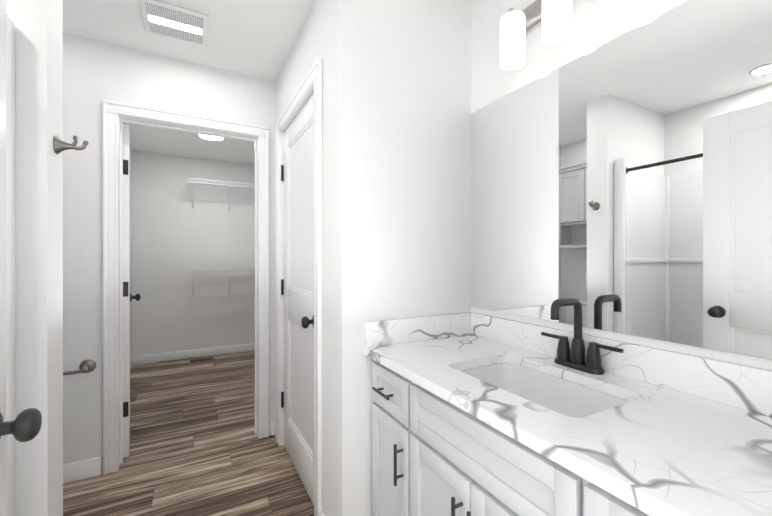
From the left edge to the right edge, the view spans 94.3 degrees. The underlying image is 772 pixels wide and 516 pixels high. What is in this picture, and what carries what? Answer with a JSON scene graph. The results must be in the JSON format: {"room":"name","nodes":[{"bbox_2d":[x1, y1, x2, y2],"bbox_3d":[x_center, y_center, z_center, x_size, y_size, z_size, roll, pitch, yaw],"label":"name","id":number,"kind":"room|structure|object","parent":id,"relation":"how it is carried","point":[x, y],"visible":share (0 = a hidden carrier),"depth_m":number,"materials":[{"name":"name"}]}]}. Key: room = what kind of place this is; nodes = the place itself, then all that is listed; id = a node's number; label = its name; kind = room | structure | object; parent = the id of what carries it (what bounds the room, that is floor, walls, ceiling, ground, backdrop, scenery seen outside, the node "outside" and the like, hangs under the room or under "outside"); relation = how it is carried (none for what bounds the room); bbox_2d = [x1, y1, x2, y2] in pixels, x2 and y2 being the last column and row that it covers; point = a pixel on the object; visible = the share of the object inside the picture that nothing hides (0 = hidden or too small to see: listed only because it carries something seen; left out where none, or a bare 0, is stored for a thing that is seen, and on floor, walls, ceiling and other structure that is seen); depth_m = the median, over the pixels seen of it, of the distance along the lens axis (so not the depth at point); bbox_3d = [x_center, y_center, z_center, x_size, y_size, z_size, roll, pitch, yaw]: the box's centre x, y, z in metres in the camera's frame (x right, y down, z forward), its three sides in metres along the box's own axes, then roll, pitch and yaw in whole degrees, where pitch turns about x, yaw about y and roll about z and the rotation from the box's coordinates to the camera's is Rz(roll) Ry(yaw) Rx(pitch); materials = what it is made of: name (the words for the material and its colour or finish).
{"room":"bathroom","nodes":[
{"label":"bathroom","id":0,"kind":"room"},
{"bbox_2d":[6,14,15,515],"bbox_3d":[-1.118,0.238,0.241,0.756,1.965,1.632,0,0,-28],"label":"door","id":1,"kind":"structure","parent":0,"point":[11,251],"depth_m":1.10,"materials":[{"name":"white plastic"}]},
{"bbox_2d":[0,0,41,515],"bbox_3d":[-0.533,0.202,0.285,0.171,2.022,0.911,0,0,-28],"label":"bathroom door","id":2,"kind":"structure","parent":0,"point":[24,425],"depth_m":0.68,"materials":[{"name":"white paint"}]},
{"bbox_2d":[6,0,62,515],"bbox_3d":[-1.516,0.000,1.049,0.832,2.440,0.160,0,0,-28],"label":"wall","id":3,"kind":"structure","parent":0,"point":[38,25],"depth_m":1.17,"materials":[{"name":"white paint"}]},
{"bbox_2d":[53,135,88,153],"bbox_3d":[-1.113,-0.400,1.272,0.089,0.073,0.064,0,0,-28],"label":"robe hook","id":4,"kind":"object","parent":3,"relation":"attached to","point":[59,145],"visible":1,"depth_m":1.26,"materials":[{"name":"grey metal"}]},
{"bbox_2d":[130,148,131,358],"bbox_3d":[-2.425,-0.002,3.093,0.120,2.440,2.420,0,0,-28],"label":"wall","id":5,"kind":"structure","parent":0,"point":[131,251],"depth_m":4.02,"materials":[{"name":"white paint"}]},
{"bbox_2d":[130,356,136,369],"bbox_3d":[-2.321,1.168,3.071,0.040,0.100,2.282,0,0,-28],"label":"baseboard","id":6,"kind":"structure","parent":5,"relation":"attached to","point":[133,361],"depth_m":4.07,"materials":[{"name":"white paint"}]},
{"bbox_2d":[63,33,275,473],"bbox_3d":[-0.919,-0.001,2.464,3.230,2.440,0.120,0,0,-28],"label":"wall","id":7,"kind":"structure","parent":0,"point":[89,75],"depth_m":2.01,"materials":[{"name":"white paint"}]},
{"bbox_2d":[63,359,95,374],"bbox_3d":[-1.709,0.602,1.923,0.229,0.074,0.080,0,0,-28],"label":"paper holder","id":8,"kind":"object","parent":7,"relation":"attached to","point":[87,366],"visible":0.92,"depth_m":1.97,"materials":[{"name":"grey metal"}]},
{"bbox_2d":[63,457,101,482],"bbox_3d":[-1.943,1.170,1.835,0.770,0.100,0.013,0,0,-28],"label":"baseboard","id":9,"kind":"structure","parent":7,"relation":"attached to","point":[82,469],"depth_m":1.97,"materials":[{"name":"white paint"}]},
{"bbox_2d":[123,124,140,457],"bbox_3d":[-1.824,0.200,2.467,0.186,2.022,0.770,0,0,-28],"label":"closet door","id":10,"kind":"structure","parent":7,"relation":"in","point":[128,297],"depth_m":2.18,"materials":[{"name":"white paint"}]},
{"bbox_2d":[102,100,268,474],"bbox_3d":[-1.231,0.165,2.295,0.904,2.109,0.166,0,0,-28],"label":"door frame","id":11,"kind":"structure","parent":7,"relation":"attached to","point":[116,116],"depth_m":2.12,"materials":[{"name":"white paint"}]},
{"bbox_2d":[270,420,275,428],"bbox_3d":[-0.255,1.169,2.899,1.370,0.100,0.013,0,0,-28],"label":"baseboard","id":12,"kind":"structure","parent":7,"relation":"attached to","point":[272,423],"depth_m":2.46,"materials":[{"name":"white paint"}]},
{"bbox_2d":[63,351,313,515],"bbox_3d":[-0.895,1.244,2.296,3.350,0.050,5.280,0,0,-28],"label":"floor","id":13,"kind":"structure","parent":0,"point":[198,447],"depth_m":2.19,"materials":[{"name":"wood"}]},
{"bbox_2d":[190,357,213,361],"bbox_3d":[-2.199,1.214,4.285,0.250,0.006,0.100,0,0,-28],"label":"floor vent","id":14,"kind":"object","parent":13,"relation":"in","point":[201,359],"visible":0.98,"depth_m":4.27,"materials":[{"name":"metal"}]},
{"bbox_2d":[364,354,667,515],"bbox_3d":[0.475,0.803,0.963,0.564,0.834,1.352,0,0,-28],"label":"bathroom vanity","id":15,"kind":"object","parent":13,"relation":"on","point":[475,414],"depth_m":0.96,"materials":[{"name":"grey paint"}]},
{"bbox_2d":[364,334,771,515],"bbox_3d":[0.479,0.371,0.965,0.555,0.030,1.352,0,0,-28],"label":"countertop","id":16,"kind":"structure","parent":15,"relation":"on","point":[677,453],"depth_m":0.74,"materials":[{"name":"white stone"}]},
{"bbox_2d":[460,358,627,413],"bbox_3d":[0.437,0.451,1.060,0.328,0.155,0.493,0,0,-28],"label":"sink","id":17,"kind":"object","parent":16,"relation":"in","point":[570,395],"depth_m":1.18,"materials":[{"name":"white ceramic"}]},
{"bbox_2d":[540,298,623,373],"bbox_3d":[0.578,0.241,1.137,0.154,0.227,0.272,0,0,-28],"label":"faucet","id":18,"kind":"object","parent":16,"relation":"on","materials":[{"name":"black metal"}]},
{"bbox_2d":[63,0,313,164],"bbox_3d":[-0.895,-1.251,2.293,3.350,0.060,5.280,0,0,-28],"label":"ceiling","id":19,"kind":"structure","parent":0,"point":[255,38],"depth_m":1.99,"materials":[{"name":"white paint"}]},
{"bbox_2d":[139,0,208,46],"bbox_3d":[-1.087,-1.211,1.854,0.295,0.018,0.290,0,0,-28],"label":"exhaust fan","id":20,"kind":"object","parent":19,"relation":"attached to","point":[172,21],"visible":1,"depth_m":1.83,"materials":[{"name":"white plastic"}]},
{"bbox_2d":[196,134,226,140],"bbox_3d":[-1.752,-1.217,3.592,0.280,0.010,0.280,0,0,-28],"label":"recessed light","id":21,"kind":"object","parent":19,"relation":"in","point":[209,138],"visible":0.65,"depth_m":3.63,"materials":[{"name":"white plastic"}]},
{"bbox_2d":[132,151,254,355],"bbox_3d":[-1.785,-0.003,4.747,2.580,2.440,0.120,0,0,-28],"label":"wall","id":22,"kind":"structure","parent":0,"point":[175,237],"depth_m":4.35,"materials":[{"name":"white paint"}]},
{"bbox_2d":[137,343,254,363],"bbox_3d":[-1.806,1.167,4.660,2.460,0.100,0.013,0,0,-28],"label":"baseboard","id":23,"kind":"structure","parent":22,"relation":"attached to","point":[177,355],"depth_m":4.37,"materials":[{"name":"white paint"}]},
{"bbox_2d":[188,269,254,296],"bbox_3d":[-1.490,0.307,4.660,1.896,0.340,0.305,0,0,-28],"label":"closet shelf","id":24,"kind":"object","parent":22,"relation":"attached to","point":[216,270],"visible":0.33,"depth_m":4.30,"materials":[{"name":"white metal"}]},
{"bbox_2d":[188,177,254,211],"bbox_3d":[-1.490,-0.753,4.660,1.896,0.340,0.305,0,0,-28],"label":"closet shelf","id":25,"kind":"object","parent":22,"relation":"attached to","point":[222,184],"visible":0.33,"depth_m":4.32,"materials":[{"name":"white metal"}]},
{"bbox_2d":[276,0,353,515],"bbox_3d":[-0.444,-0.001,1.944,0.050,2.440,1.245,0,0,-28],"label":"wall","id":26,"kind":"structure","parent":0,"point":[336,36],"depth_m":1.45,"materials":[{"name":"white paint"}]},
{"bbox_2d":[281,93,313,504],"bbox_3d":[-0.502,0.200,1.988,0.103,2.022,0.769,0,0,-28],"label":"door","id":27,"kind":"structure","parent":26,"relation":"in","point":[297,283],"depth_m":2.00,"materials":[{"name":"white paint"}]},
{"bbox_2d":[276,58,321,515],"bbox_3d":[-0.485,0.166,1.994,0.071,2.106,0.902,0,0,-28],"label":"door frame","id":28,"kind":"structure","parent":26,"relation":"attached to","point":[310,85],"depth_m":1.63,"materials":[{"name":"white paint"}]},
{"bbox_2d":[354,0,470,515],"bbox_3d":[-0.106,-0.001,2.127,0.720,2.440,1.245,0,0,-28],"label":"wall","id":29,"kind":"structure","parent":0,"point":[412,158],"depth_m":1.52,"materials":[{"name":"white paint"}]},
{"bbox_2d":[365,312,471,345],"bbox_3d":[0.163,0.305,1.551,0.552,0.099,0.020,0,0,-28],"label":"backsplash","id":30,"kind":"structure","parent":29,"relation":"attached to","point":[382,332],"depth_m":1.52,"materials":[{"name":"white stone"}]},
{"bbox_2d":[471,0,771,370],"bbox_3d":[0.810,0.000,1.065,0.120,2.440,1.495,0,0,-28],"label":"wall","id":31,"kind":"structure","parent":0,"point":[493,81],"depth_m":1.32,"materials":[{"name":"white paint"}]},
{"bbox_2d":[500,0,632,70],"bbox_3d":[0.634,-0.855,1.132,0.123,0.225,0.720,0,0,-28],"label":"sconce","id":32,"kind":"object","parent":31,"relation":"attached to","point":[555,17],"visible":1,"depth_m":1.33,"materials":[{"name":"white glass"}]},
{"bbox_2d":[471,0,771,359],"bbox_3d":[0.679,-0.225,1.174,0.005,0.910,1.162,0,0,-28],"label":"mirror","id":33,"kind":"object","parent":31,"relation":"attached to","point":[622,184],"visible":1,"depth_m":1.04,"materials":[{"name":"clear glass"}]},
{"bbox_2d":[472,312,771,417],"bbox_3d":[0.719,0.305,1.084,0.020,0.099,1.332,0,0,-28],"label":"backsplash","id":34,"kind":"structure","parent":0,"relation":"attached to","point":[746,387],"depth_m":0.96,"materials":[{"name":"white stone"}]}
]}

